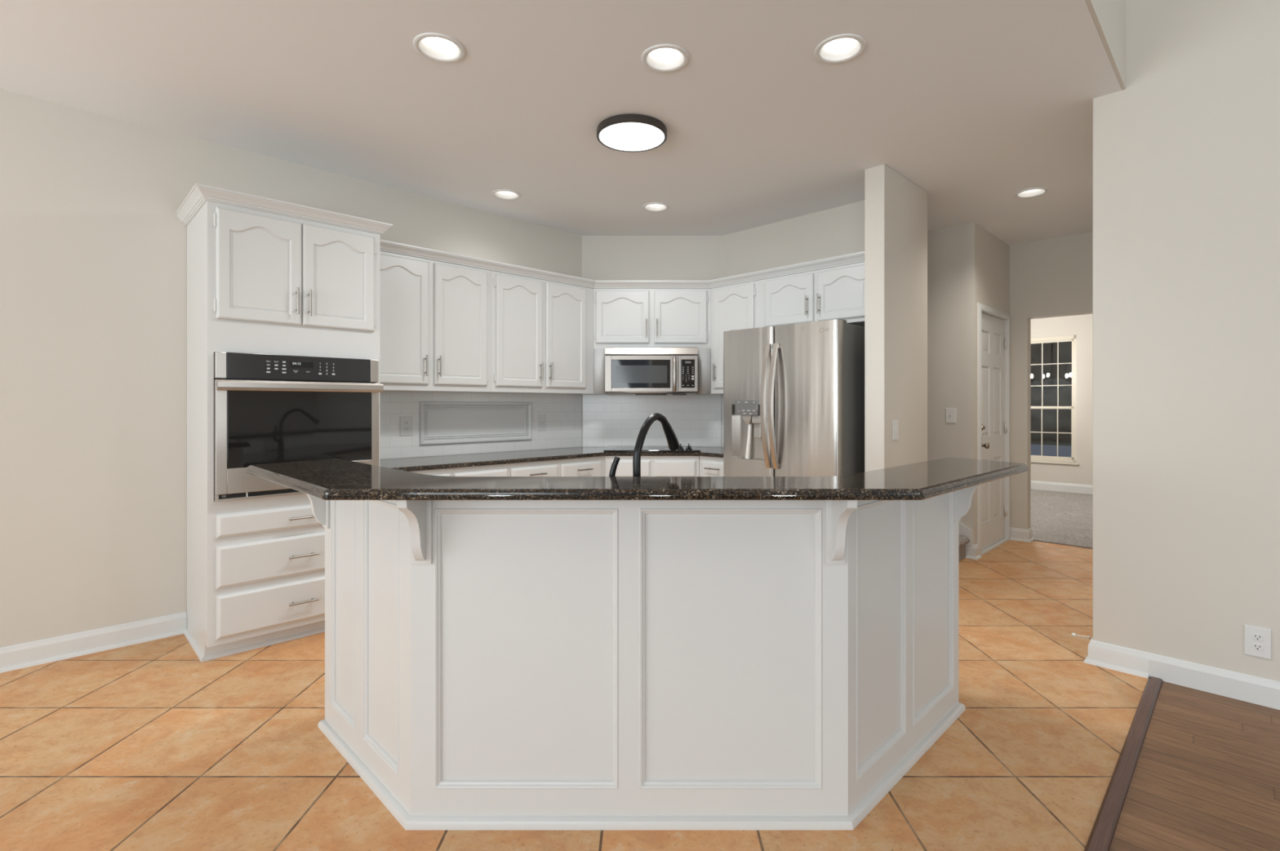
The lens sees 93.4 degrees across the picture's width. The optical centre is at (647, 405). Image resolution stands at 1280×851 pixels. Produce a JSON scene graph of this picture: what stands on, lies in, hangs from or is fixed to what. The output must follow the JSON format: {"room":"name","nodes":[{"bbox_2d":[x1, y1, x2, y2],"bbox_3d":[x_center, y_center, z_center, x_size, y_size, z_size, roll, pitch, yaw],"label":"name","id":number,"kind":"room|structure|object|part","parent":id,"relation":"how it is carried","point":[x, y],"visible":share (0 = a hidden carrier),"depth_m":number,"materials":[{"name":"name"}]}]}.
{"room":"kitchen","nodes":[
{"label":"kitchen","id":0,"kind":"room"},
{"bbox_2d":[0,88,582,648],"bbox_3d":[-3.076,-0.120,3.019,6.920,2.800,0.122,0,0,-45],"label":"wall","id":1,"kind":"structure","parent":0,"point":[93,243],"depth_m":3.16,"materials":[{"name":"beige paint"}]},
{"bbox_2d":[0,612,186,673],"bbox_3d":[-4.031,1.224,1.957,0.036,0.113,4.067,0,0,45],"label":"baseboard","id":2,"kind":"structure","parent":1,"relation":"attached to","point":[15,657],"depth_m":3.11,"materials":[{"name":"white wood"}]},
{"bbox_2d":[380,250,490,391],"bbox_3d":[-1.556,-0.538,4.178,0.389,0.887,0.900,0,0,45],"label":"upper cabinet","id":3,"kind":"object","parent":1,"relation":"attached to","point":[435,316],"visible":0.8,"depth_m":4.08,"materials":[{"name":"white wood"}]},
{"bbox_3d":[-1.615,-0.549,3.913,0.401,0.825,0.022,0,0,-45],"label":"door","id":4,"kind":"part","parent":3,"relation":"part of","materials":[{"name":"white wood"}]},
{"bbox_3d":[-1.472,-0.262,4.014,0.038,0.142,0.012,0,0,45],"label":"handle","id":5,"kind":"part","parent":3,"relation":"part of","materials":[{"name":"silver metal"}]},
{"bbox_3d":[-1.405,-0.262,4.082,0.038,0.142,0.012,0,0,45],"label":"handle","id":6,"kind":"part","parent":3,"relation":"part of","materials":[{"name":"silver metal"}]},
{"bbox_3d":[-1.302,-0.549,4.226,0.399,0.825,0.022,0,0,-45],"label":"door","id":7,"kind":"part","parent":3,"relation":"part of","materials":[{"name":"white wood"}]},
{"bbox_2d":[490,270,593,393],"bbox_3d":[-0.893,-0.538,4.840,0.389,0.887,0.971,0,0,45],"label":"upper cabinet","id":8,"kind":"object","parent":1,"relation":"attached to","point":[542,331],"visible":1,"depth_m":4.68,"materials":[{"name":"white wood"}]},
{"bbox_3d":[-0.966,-0.549,4.563,0.405,0.825,0.022,0,0,-45],"label":"door","id":9,"kind":"part","parent":8,"relation":"part of","materials":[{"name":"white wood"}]},
{"bbox_3d":[-0.820,-0.262,4.666,0.038,0.142,0.012,0,0,45],"label":"handle","id":10,"kind":"part","parent":8,"relation":"part of","materials":[{"name":"silver metal"}]},
{"bbox_3d":[-0.755,-0.262,4.731,0.012,0.142,0.038,0,0,-45],"label":"handle","id":11,"kind":"part","parent":8,"relation":"part of","materials":[{"name":"silver metal"}]},
{"bbox_3d":[-0.654,-0.549,4.874,0.399,0.825,0.022,0,0,-45],"label":"door","id":12,"kind":"part","parent":8,"relation":"part of","materials":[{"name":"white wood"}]},
{"bbox_2d":[380,240,864,288],"bbox_3d":[-0.158,-1.012,4.520,3.427,0.058,1.292,0,0,-5],"label":"crown molding","id":13,"kind":"structure","parent":8,"relation":"on","point":[385,246],"depth_m":4.55,"materials":[{"name":"white wood"}]},
{"bbox_2d":[380,390,723,459],"bbox_3d":[-0.534,0.135,4.916,3.337,0.482,0.996,0,0,-15],"label":"backsplash","id":14,"kind":"structure","parent":1,"relation":"attached to","point":[608,420],"depth_m":5.37,"materials":[{"name":"white tile"}]},
{"bbox_2d":[400,416,413,435],"bbox_3d":[-1.711,0.150,4.282,0.009,0.137,0.092,0,0,45],"label":"power outlet","id":15,"kind":"object","parent":14,"relation":"attached to","point":[406,422],"visible":1,"depth_m":4.28,"materials":[{"name":"white plastic"}]},
{"bbox_2d":[419,401,532,445],"bbox_3d":[-1.301,0.134,4.685,0.022,0.315,0.955,0,0,45],"label":"tile panel","id":16,"kind":"object","parent":14,"relation":"attached to","point":[440,422],"visible":1,"depth_m":4.64,"materials":[{"name":"white tile"}]},
{"bbox_2d":[537,414,546,431],"bbox_3d":[-0.890,0.152,5.097,0.082,0.137,0.016,0,0,-45],"label":"light switch","id":17,"kind":"object","parent":14,"relation":"attached to","point":[541,418],"visible":1,"depth_m":5.10,"materials":[{"name":"white plastic"}]},
{"bbox_2d":[0,0,1121,245],"bbox_3d":[-0.594,-1.570,2.807,3.930,0.100,10.130,0,0,45],"label":"ceiling","id":18,"kind":"structure","parent":0,"point":[977,104],"depth_m":2.96,"materials":[{"name":"paint"}]},
{"bbox_2d":[413,32,465,62],"bbox_3d":[-0.885,-1.541,2.566,0.210,0.058,0.210,0,0,0],"label":"recessed light","id":19,"kind":"object","parent":18,"relation":"in","point":[438,47],"visible":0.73,"depth_m":2.60,"materials":[{"name":"white"}]},
{"bbox_2d":[491,189,520,199],"bbox_3d":[-1.019,-1.541,4.353,0.210,0.058,0.210,0,0,0],"label":"recessed light","id":20,"kind":"object","parent":18,"relation":"in","point":[504,194],"visible":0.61,"depth_m":4.40,"materials":[{"name":"white"}]},
{"bbox_2d":[596,114,666,152],"bbox_3d":[-0.086,-1.498,3.335,0.388,0.043,0.388,0,0,0],"label":"flush ceiling light","id":21,"kind":"object","parent":18,"relation":"attached to","point":[630,133],"visible":1,"depth_m":3.28,"materials":[{"name":"brown metal"}]},
{"bbox_2d":[599,122,664,151],"bbox_3d":[-0.086,-1.480,3.335,0.359,0.007,0.359,0,0,0],"label":"diffuser","id":22,"kind":"object","parent":21,"relation":"attached to","point":[618,136],"depth_m":3.31,"materials":[{"name":"white plastic"}]},
{"bbox_2d":[641,202,669,212],"bbox_3d":[0.062,-1.541,4.627,0.210,0.058,0.210,0,0,0],"label":"recessed light","id":23,"kind":"object","parent":18,"relation":"in","point":[651,206],"visible":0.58,"depth_m":4.68,"materials":[{"name":"white"}]},
{"bbox_2d":[640,44,688,72],"bbox_3d":[0.077,-1.541,2.643,0.210,0.058,0.210,0,0,0],"label":"recessed light","id":24,"kind":"object","parent":18,"relation":"in","point":[662,58],"visible":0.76,"depth_m":2.68,"materials":[{"name":"white"}]},
{"bbox_2d":[814,33,866,63],"bbox_3d":[0.821,-1.541,2.573,0.210,0.058,0.210,0,0,0],"label":"recessed light","id":25,"kind":"object","parent":18,"relation":"in","point":[841,48],"visible":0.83,"depth_m":2.61,"materials":[{"name":"white"}]},
{"bbox_2d":[1013,187,1048,198],"bbox_3d":[2.745,-1.541,4.314,0.210,0.058,0.210,0,0,0],"label":"recessed light","id":26,"kind":"object","parent":18,"relation":"in","point":[1033,192],"visible":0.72,"depth_m":4.36,"materials":[{"name":"white"}]},
{"bbox_2d":[0,540,1147,850],"bbox_3d":[-0.576,1.320,2.753,4.032,0.080,10.080,0,0,45],"label":"floor","id":27,"kind":"structure","parent":0,"point":[148,746],"depth_m":2.20,"materials":[{"name":"tile"}]},
{"bbox_2d":[174,182,392,662],"bbox_3d":[-2.071,0.106,3.465,0.941,2.348,0.668,0,0,-45],"label":"tall cabinet","id":28,"kind":"object","parent":27,"relation":"on","point":[265,276],"visible":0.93,"depth_m":3.18,"materials":[{"name":"white wood"}]},
{"bbox_3d":[-2.005,-0.706,3.127,0.022,0.552,0.379,0,0,45],"label":"door","id":29,"kind":"part","parent":28,"relation":"part of","materials":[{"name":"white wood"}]},
{"bbox_3d":[-1.870,0.605,3.263,0.762,0.116,0.022,0,0,-45],"label":"drawer","id":30,"kind":"part","parent":28,"relation":"part of","materials":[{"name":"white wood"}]},
{"bbox_3d":[-1.870,1.058,3.263,0.762,0.218,0.022,0,0,-45],"label":"drawer","id":31,"kind":"part","parent":28,"relation":"part of","materials":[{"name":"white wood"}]},
{"bbox_3d":[-1.870,0.809,3.263,0.762,0.211,0.022,0,0,-45],"label":"drawer","id":32,"kind":"part","parent":28,"relation":"part of","materials":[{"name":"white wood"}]},
{"bbox_3d":[-2.073,-1.039,3.467,0.661,0.058,0.941,0,0,45],"label":"crown","id":33,"kind":"part","parent":28,"relation":"part of","materials":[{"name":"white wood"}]},
{"bbox_3d":[-1.869,-0.555,3.221,0.038,0.142,0.012,0,0,45],"label":"handle","id":34,"kind":"part","parent":28,"relation":"part of","materials":[{"name":"silver metal"}]},
{"bbox_2d":[213,351,383,502],"bbox_3d":[-2.037,0.108,3.436,0.790,0.741,0.660,0,0,-45],"label":"wall oven","id":35,"kind":"object","parent":28,"relation":"in","point":[268,408],"visible":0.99,"depth_m":3.18,"materials":[{"name":"black glass"}]},
{"bbox_3d":[-2.124,-0.197,3.000,0.034,0.130,0.046,0,0,45],"label":"trim","id":36,"kind":"part","parent":35,"relation":"part of","materials":[{"name":"silver metal"}]},
{"bbox_3d":[-1.860,0.462,3.260,0.786,0.034,0.037,0,0,-45],"label":"vent trim","id":37,"kind":"part","parent":35,"relation":"part of","materials":[{"name":"silver metal"}]},
{"bbox_3d":[-1.861,-0.197,3.261,0.694,0.130,0.036,0,0,-45],"label":"control panel","id":38,"kind":"part","parent":35,"relation":"part of","materials":[{"name":"black glass"}]},
{"bbox_3d":[-1.600,-0.197,3.523,0.034,0.130,0.046,0,0,45],"label":"trim","id":39,"kind":"part","parent":35,"relation":"part of","materials":[{"name":"silver metal"}]},
{"bbox_3d":[-1.849,0.605,3.242,0.142,0.012,0.038,0,0,-45],"label":"handle","id":40,"kind":"part","parent":28,"relation":"part of","materials":[{"name":"silver metal"}]},
{"bbox_3d":[-1.849,1.058,3.242,0.142,0.012,0.038,0,0,-45],"label":"handle","id":41,"kind":"part","parent":28,"relation":"part of","materials":[{"name":"silver metal"}]},
{"bbox_3d":[-1.849,0.809,3.242,0.142,0.012,0.038,0,0,-45],"label":"handle","id":42,"kind":"part","parent":28,"relation":"part of","materials":[{"name":"silver metal"}]},
{"bbox_3d":[-1.827,-0.552,3.264,0.038,0.142,0.012,0,0,45],"label":"handle","id":43,"kind":"part","parent":28,"relation":"part of","materials":[{"name":"silver metal"}]},
{"bbox_3d":[-1.734,-0.706,3.398,0.378,0.552,0.022,0,0,-45],"label":"door","id":44,"kind":"part","parent":28,"relation":"part of","materials":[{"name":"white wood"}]},
{"bbox_2d":[411,463,508,476],"bbox_3d":[-1.466,0.844,4.070,0.669,0.872,0.874,0,0,45],"label":"base cabinet","id":45,"kind":"object","parent":27,"relation":"on","point":[499,470],"visible":0.02,"depth_m":3.98,"materials":[{"name":"white wood"}]},
{"bbox_3d":[-1.406,0.511,3.726,0.400,0.138,0.022,0,0,-45],"label":"drawer","id":46,"kind":"part","parent":45,"relation":"part of","materials":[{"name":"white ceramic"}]},
{"bbox_3d":[-1.106,0.511,4.026,0.394,0.138,0.022,0,0,-45],"label":"drawer","id":47,"kind":"part","parent":45,"relation":"part of","materials":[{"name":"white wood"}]},
{"bbox_2d":[508,456,604,476],"bbox_3d":[-0.847,0.844,4.689,0.886,0.872,0.669,0,0,-45],"label":"base cabinet","id":48,"kind":"object","parent":27,"relation":"on","point":[591,466],"visible":0.17,"depth_m":4.49,"materials":[{"name":"white wood"}]},
{"bbox_3d":[-0.805,0.511,4.327,0.400,0.138,0.022,0,0,-45],"label":"drawer","id":49,"kind":"part","parent":48,"relation":"part of","materials":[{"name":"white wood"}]},
{"bbox_3d":[-0.784,0.495,4.306,0.142,0.012,0.038,0,0,-45],"label":"handle","id":50,"kind":"part","parent":48,"relation":"part of","materials":[{"name":"silver metal"}]},
{"bbox_3d":[-0.503,0.511,4.629,0.022,0.138,0.396,0,0,45],"label":"drawer","id":51,"kind":"part","parent":48,"relation":"part of","materials":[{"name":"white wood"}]},
{"bbox_3d":[-0.482,0.495,4.608,0.038,0.012,0.142,0,0,45],"label":"handle","id":52,"kind":"part","parent":48,"relation":"part of","materials":[{"name":"silver metal"}]},
{"bbox_2d":[306,484,981,830],"bbox_3d":[0.012,0.771,2.152,2.784,1.018,0.949,0,0,0],"label":"kitchen island","id":53,"kind":"object","parent":27,"relation":"on","point":[490,664],"visible":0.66,"depth_m":1.85,"materials":[{"name":"white wood"}]},
{"bbox_2d":[245,457,1028,500],"bbox_3d":[-0.019,0.246,2.162,3.049,0.030,1.032,0,0,0],"label":"countertop","id":54,"kind":"structure","parent":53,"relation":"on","point":[331,479],"depth_m":1.74,"materials":[{"name":"brown stone"}]},
{"bbox_3d":[0.012,1.265,2.221,2.645,0.030,0.812,0,0,0],"label":"shoe moulding","id":55,"kind":"part","parent":53,"relation":"part of","materials":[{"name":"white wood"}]},
{"bbox_2d":[604,456,699,476],"bbox_3d":[0.038,0.844,5.084,1.614,0.872,0.668,0,0,0],"label":"base cabinet","id":56,"kind":"object","parent":27,"relation":"on","point":[651,466],"visible":0.03,"depth_m":4.79,"materials":[{"name":"white wood"}]},
{"bbox_2d":[380,447,723,471],"bbox_3d":[-0.569,0.392,4.721,3.224,0.030,1.283,0,0,-25],"label":"countertop","id":57,"kind":"structure","parent":56,"relation":"on","point":[432,463],"depth_m":4.47,"materials":[{"name":"brown stone"}]},
{"bbox_2d":[603,444,700,452],"bbox_3d":[0.036,0.347,5.090,0.777,0.060,0.510,0,0,0],"label":"cooktop","id":58,"kind":"object","parent":57,"relation":"in","point":[609,449],"visible":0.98,"depth_m":4.92,"materials":[{"name":"black glass"}]},
{"bbox_3d":[0.338,0.341,4.930,0.052,0.047,0.052,0,0,0],"label":"knob","id":59,"kind":"part","parent":58,"relation":"part of","materials":[{"name":"black plastic"}]},
{"bbox_3d":[-0.137,0.511,4.799,0.319,0.138,0.022,0,0,0],"label":"drawer","id":60,"kind":"part","parent":56,"relation":"part of","materials":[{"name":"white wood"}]},
{"bbox_3d":[0.219,0.511,4.799,0.332,0.138,0.022,0,0,0],"label":"drawer","id":61,"kind":"part","parent":56,"relation":"part of","materials":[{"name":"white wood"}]},
{"bbox_2d":[699,456,723,476],"bbox_3d":[0.722,0.844,4.893,0.318,0.872,0.669,0,0,45],"label":"base cabinet","id":62,"kind":"object","parent":27,"relation":"on","point":[708,466],"visible":0.13,"depth_m":4.70,"materials":[{"name":"white wood"}]},
{"bbox_3d":[0.504,0.495,4.665,0.142,0.012,0.038,0,0,45],"label":"handle","id":63,"kind":"part","parent":62,"relation":"part of","materials":[{"name":"silver metal"}]},
{"bbox_2d":[723,319,864,476],"bbox_3d":[1.099,0.363,4.357,0.918,1.834,0.825,0,0,45],"label":"fridge","id":64,"kind":"object","parent":27,"relation":"on","point":[793,394],"visible":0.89,"depth_m":4.05,"materials":[{"name":"metal"}]},
{"bbox_3d":[0.726,0.021,4.313,0.194,0.108,0.070,0,0,45],"label":"dispenser panel","id":65,"kind":"part","parent":64,"relation":"part of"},
{"bbox_3d":[0.730,0.324,4.330,0.436,1.732,0.076,0,0,45],"label":"door","id":66,"kind":"part","parent":64,"relation":"part of","materials":[{"name":"metal"}]},
{"bbox_3d":[0.811,0.007,4.131,0.031,0.855,0.099,0,0,45],"label":"door handle","id":67,"kind":"part","parent":64,"relation":"part of","materials":[{"name":"silver metal"}]},
{"bbox_3d":[0.853,0.007,4.089,0.031,0.855,0.099,0,0,45],"label":"door handle","id":68,"kind":"part","parent":64,"relation":"part of","materials":[{"name":"silver metal"}]},
{"bbox_3d":[1.058,0.324,4.002,0.474,1.732,0.076,0,0,45],"label":"door","id":69,"kind":"part","parent":64,"relation":"part of","materials":[{"name":"metal"}]},
{"bbox_2d":[958,535,969,561],"bbox_3d":[1.509,0.448,5.523,0.945,1.665,2.374,0,0,-45],"label":"carpeted stairs","id":70,"kind":"structure","parent":27,"relation":"on","point":[963,540],"depth_m":4.97,"materials":[{"name":"grey carpet"}]},
{"bbox_3d":[0.012,0.844,2.489,2.423,0.872,1.074,0,0,0],"label":"cabinet","id":71,"kind":"object","parent":27,"relation":"on","visible":0},
{"bbox_3d":[0.012,0.392,2.498,2.423,0.030,1.092,0,0,0],"label":"countertop","id":72,"kind":"structure","parent":71,"relation":"on","visible":0},
{"bbox_2d":[608,413,679,476],"bbox_3d":[0.020,0.202,2.115,0.104,0.349,0.353,0,0,40],"label":"faucet","id":73,"kind":"object","parent":72,"relation":"on","point":[671,437],"visible":0.63,"depth_m":2.03,"materials":[{"name":"black metal"}]},
{"bbox_3d":[-0.089,0.243,2.015,0.081,0.143,0.023,0,0,0],"label":"lever","id":74,"kind":"part","parent":73,"relation":"part of","materials":[{"name":"black metal"}]},
{"bbox_3d":[0.016,0.181,2.087,0.031,0.307,0.203,0,0,34],"label":"spout","id":75,"kind":"part","parent":73,"relation":"part of","materials":[{"name":"black metal"}]},
{"bbox_2d":[582,235,721,447],"bbox_3d":[0.045,-0.120,5.480,1.370,2.800,0.120,0,0,0],"label":"wall","id":76,"kind":"structure","parent":0,"point":[604,258],"depth_m":5.42,"materials":[{"name":"beige paint"}]},
{"bbox_2d":[593,288,711,394],"bbox_3d":[0.040,-0.538,5.224,1.452,0.887,0.388,0,0,0],"label":"upper cabinet","id":77,"kind":"object","parent":76,"relation":"attached to","point":[623,317],"visible":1,"depth_m":5.07,"materials":[{"name":"white wood"}]},
{"bbox_3d":[-0.211,-0.740,5.079,0.450,0.444,0.022,0,0,0],"label":"door","id":78,"kind":"part","parent":77,"relation":"part of","materials":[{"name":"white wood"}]},
{"bbox_3d":[-0.009,-0.648,5.049,0.012,0.142,0.038,0,0,0],"label":"handle","id":79,"kind":"part","parent":77,"relation":"part of","materials":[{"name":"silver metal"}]},
{"bbox_2d":[604,346,697,395],"bbox_3d":[0.032,-0.277,5.138,0.757,0.394,0.544,0,0,0],"label":"microwave","id":80,"kind":"object","parent":77,"relation":"attached to","point":[628,371],"visible":1,"depth_m":4.92,"materials":[{"name":"metal"}]},
{"bbox_3d":[-0.054,-0.252,4.934,0.481,0.231,0.031,0,0,0],"label":"door glass","id":81,"kind":"part","parent":80,"relation":"part of","materials":[{"name":"black glass"}]},
{"bbox_3d":[-0.049,-0.256,4.936,0.597,0.295,0.033,0,0,0],"label":"door","id":82,"kind":"part","parent":80,"relation":"part of","materials":[{"name":"metal"}]},
{"bbox_3d":[0.219,-0.254,4.893,0.032,0.287,0.054,0,0,0],"label":"handle","id":83,"kind":"part","parent":80,"relation":"part of","materials":[{"name":"metal"}]},
{"bbox_3d":[0.331,-0.255,4.935,0.112,0.230,0.030,0,0,0],"label":"control panel","id":84,"kind":"part","parent":80,"relation":"part of","materials":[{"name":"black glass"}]},
{"bbox_3d":[0.079,-0.648,5.049,0.012,0.142,0.038,0,0,0],"label":"handle","id":85,"kind":"part","parent":77,"relation":"part of","materials":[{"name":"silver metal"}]},
{"bbox_3d":[0.278,-0.740,5.079,0.444,0.444,0.022,0,0,0],"label":"door","id":86,"kind":"part","parent":77,"relation":"part of","materials":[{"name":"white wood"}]},
{"bbox_2d":[721,200,864,447],"bbox_3d":[1.256,-0.120,4.914,1.648,2.800,0.114,0,0,45],"label":"wall","id":87,"kind":"structure","parent":0,"point":[838,231],"depth_m":4.89,"materials":[{"name":"beige paint"}]},
{"bbox_2d":[711,280,756,393],"bbox_3d":[0.792,-0.538,5.021,0.389,0.887,0.461,0,0,-45],"label":"upper cabinet","id":88,"kind":"object","parent":87,"relation":"attached to","point":[733,307],"visible":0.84,"depth_m":4.96,"materials":[{"name":"white wood"}]},
{"bbox_3d":[0.555,-0.272,5.010,0.012,0.142,0.038,0,0,45],"label":"handle","id":89,"kind":"part","parent":88,"relation":"part of","materials":[{"name":"silver metal"}]},
{"bbox_2d":[755,262,864,328],"bbox_3d":[1.305,-0.778,4.508,1.004,0.407,0.389,0,0,45],"label":"upper cabinet","id":90,"kind":"object","parent":87,"relation":"attached to","point":[837,292],"visible":0.78,"depth_m":4.40,"materials":[{"name":"white wood"}]},
{"bbox_3d":[1.063,-0.783,4.544,0.414,0.358,0.022,0,0,45],"label":"door","id":91,"kind":"part","parent":90,"relation":"part of","materials":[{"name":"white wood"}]},
{"bbox_3d":[1.159,-0.728,4.406,0.012,0.142,0.038,0,0,45],"label":"handle","id":92,"kind":"part","parent":90,"relation":"part of","materials":[{"name":"silver metal"}]},
{"bbox_3d":[1.227,-0.728,4.338,0.038,0.142,0.012,0,0,-45],"label":"handle","id":93,"kind":"part","parent":90,"relation":"part of","materials":[{"name":"silver metal"}]},
{"bbox_3d":[1.380,-0.783,4.227,0.022,0.358,0.414,0,0,-45],"label":"door","id":94,"kind":"part","parent":90,"relation":"part of","materials":[{"name":"white wood"}]},
{"bbox_2d":[864,164,927,471],"bbox_3d":[1.700,-0.120,4.097,0.722,2.800,0.131,0,0,-45],"label":"wall column","id":95,"kind":"structure","parent":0,"point":[895,208],"depth_m":3.90,"materials":[{"name":"beige paint"}]},
{"bbox_2d":[892,420,898,440],"bbox_3d":[1.611,0.163,3.904,0.085,0.130,0.016,0,0,-45],"label":"light switch","id":96,"kind":"object","parent":95,"relation":"attached to","point":[895,423],"visible":1,"depth_m":3.90,"materials":[{"name":"white plastic"}]},
{"bbox_2d":[927,225,959,461],"bbox_3d":[1.172,-0.120,6.648,4.256,2.800,0.120,0,0,45],"label":"wall","id":97,"kind":"structure","parent":0,"point":[943,244],"depth_m":5.20,"materials":[{"name":"beige paint"}]},
{"bbox_2d":[946,408,955,422],"bbox_3d":[2.583,0.090,5.140,0.082,0.126,0.016,0,0,45],"label":"light switch","id":98,"kind":"object","parent":97,"relation":"attached to","point":[950,412],"visible":1,"depth_m":5.14,"materials":[{"name":"white plastic"}]},
{"bbox_2d":[958,521,972,546],"bbox_3d":[1.795,0.210,5.925,2.560,1.940,0.020,0,0,45],"label":"trim","id":99,"kind":"structure","parent":97,"relation":"attached to","point":[963,530],"depth_m":5.05,"materials":[{"name":"white wood"}]},
{"bbox_2d":[964,543,981,559],"bbox_3d":[2.703,1.224,5.063,0.152,0.113,0.107,0,0,45],"label":"baseboard","id":100,"kind":"structure","parent":97,"relation":"attached to","point":[972,552],"depth_m":5.02,"materials":[{"name":"white wood"}]},
{"bbox_2d":[959,222,1009,545],"bbox_3d":[3.045,-0.120,5.427,1.040,2.800,0.119,0,0,-45],"label":"wall","id":101,"kind":"structure","parent":0,"point":[984,258],"depth_m":5.08,"materials":[{"name":"beige paint"}]},
{"bbox_2d":[977,302,1009,556],"bbox_3d":[3.082,0.209,5.429,0.168,2.141,0.932,0,0,45],"label":"door","id":102,"kind":"structure","parent":101,"relation":"in","point":[993,324],"depth_m":5.43,"materials":[{"name":"white wood"}]},
{"bbox_3d":[2.892,0.350,5.169,0.060,0.060,0.069,0,0,-45],"label":"knob","id":103,"kind":"part","parent":102,"relation":"part of","materials":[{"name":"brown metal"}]},
{"bbox_2d":[1009,231,1093,529],"bbox_3d":[3.875,-0.120,5.417,1.307,2.800,0.120,0,0,45],"label":"wall","id":104,"kind":"structure","parent":0,"point":[1053,277],"depth_m":5.65,"materials":[{"name":"beige paint"}]},
{"bbox_2d":[1009,527,1033,542],"bbox_3d":[3.549,1.224,5.720,0.179,0.113,0.152,0,0,45],"label":"baseboard opening","id":105,"kind":"structure","parent":104,"relation":"attached to","point":[1015,534],"depth_m":5.68,"materials":[{"name":"white wood"}]},
{"bbox_2d":[1031,314,1093,484],"bbox_3d":[5.784,-0.120,9.178,7.200,2.800,0.120,0,0,45],"label":"wall","id":106,"kind":"structure","parent":0,"point":[1080,326],"depth_m":8.67,"materials":[{"name":"beige paint"}]},
{"bbox_2d":[1031,335,1079,465],"bbox_3d":[5.971,-0.074,8.952,0.135,1.872,0.724,0,0,-45],"label":"window","id":107,"kind":"structure","parent":106,"relation":"attached to","point":[1053,359],"depth_m":8.93,"materials":[{"name":"plastic"}]},
{"bbox_3d":[5.971,0.410,8.952,0.574,0.760,0.004,0,0,45],"label":"pane","id":108,"kind":"part","parent":107,"relation":"part of","materials":[{"name":"clear glass"}]},
{"bbox_3d":[5.987,-0.448,8.968,0.574,1.005,0.004,0,0,45],"label":"pane","id":109,"kind":"part","parent":107,"relation":"part of","materials":[{"name":"clear glass"}]},
{"bbox_3d":[5.971,0.410,8.952,0.594,0.780,0.028,0,0,45],"label":"sash","id":110,"kind":"part","parent":107,"relation":"part of","materials":[{"name":"plastic"}]},
{"bbox_3d":[5.987,-0.448,8.968,0.028,1.025,0.594,0,0,-45],"label":"sash","id":111,"kind":"part","parent":107,"relation":"part of","materials":[{"name":"plastic"}]},
{"bbox_3d":[5.943,0.851,8.924,0.724,0.022,0.055,0,0,45],"label":"sill","id":112,"kind":"part","parent":107,"relation":"part of","materials":[{"name":"plastic"}]},
{"bbox_2d":[1031,480,1093,494],"bbox_3d":[5.736,1.203,9.130,7.200,0.130,0.016,0,0,45],"label":"baseboard","id":113,"kind":"structure","parent":106,"relation":"attached to","point":[1035,485],"depth_m":8.80,"materials":[{"name":"white wood"}]},
{"bbox_2d":[1031,489,1093,549],"bbox_3d":[4.349,1.314,7.744,7.200,0.092,3.938,0,0,45],"label":"floor","id":114,"kind":"structure","parent":0,"point":[1057,517],"depth_m":6.78,"materials":[{"name":"beige carpet"}]},
{"bbox_2d":[1084,0,1125,90],"bbox_3d":[-0.242,-2.270,0.369,7.179,1.500,0.014,0,0,-45],"label":"wall header","id":115,"kind":"structure","parent":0,"point":[1108,16],"depth_m":2.65,"materials":[{"name":"beige paint"}]},
{"bbox_2d":[1093,0,1279,682],"bbox_3d":[4.428,-0.870,0.861,0.122,4.300,6.155,0,0,-45],"label":"wall","id":116,"kind":"structure","parent":0,"point":[1186,157],"depth_m":2.74,"materials":[{"name":"beige paint"}]},
{"bbox_2d":[1071,633,1090,639],"bbox_3d":[2.209,1.178,3.073,0.078,0.022,0.018,0,0,45],"label":"door stop","id":117,"kind":"object","parent":116,"relation":"attached to","point":[1075,635],"visible":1,"depth_m":3.08,"materials":[{"name":"silver metal"}]},
{"bbox_2d":[1083,637,1149,679],"bbox_3d":[2.731,1.224,3.385,1.352,0.113,0.249,0,0,-45],"label":"baseboard","id":118,"kind":"structure","parent":116,"relation":"attached to","point":[1106,655],"depth_m":2.91,"materials":[{"name":"white wood"}]},
{"bbox_2d":[1148,653,1279,710],"bbox_3d":[4.421,1.224,0.771,5.838,0.113,0.016,0,0,45],"label":"baseboard","id":119,"kind":"structure","parent":116,"relation":"attached to","point":[1233,685],"depth_m":2.67,"materials":[{"name":"white wood"}]},
{"bbox_2d":[1244,625,1271,659],"bbox_3d":[2.614,1.016,2.584,0.081,0.128,0.009,0,0,45],"label":"power outlet","id":120,"kind":"object","parent":116,"relation":"attached to","point":[1257,641],"visible":1,"depth_m":2.58,"materials":[{"name":"white plastic"}]},
{"bbox_2d":[1252,634,1263,640],"bbox_3d":[2.612,0.995,2.582,0.034,0.025,0.004,0,0,45],"label":"socket","id":121,"kind":"object","parent":120,"relation":"attached to","point":[1255,637],"depth_m":2.58,"materials":[{"name":"white plastic"}]},
{"bbox_2d":[1252,644,1263,650],"bbox_3d":[2.612,1.037,2.582,0.034,0.025,0.004,0,0,45],"label":"socket","id":122,"kind":"object","parent":120,"relation":"attached to","point":[1255,646],"depth_m":2.58,"materials":[{"name":"white plastic"}]},
{"bbox_2d":[1109,681,1279,850],"bbox_3d":[1.907,1.320,-1.779,7.180,0.080,5.787,0,0,-45],"label":"floor","id":123,"kind":"structure","parent":0,"point":[1206,777],"depth_m":2.06,"materials":[{"name":"brown wood"}]},
{"bbox_2d":[1084,676,1163,850],"bbox_3d":[-0.164,1.275,0.278,0.056,0.010,7.162,0,0,45],"label":"transition strip","id":124,"kind":"object","parent":123,"relation":"on","point":[1101,836],"visible":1,"depth_m":2.07,"materials":[{"name":"brown wood"}]}
]}

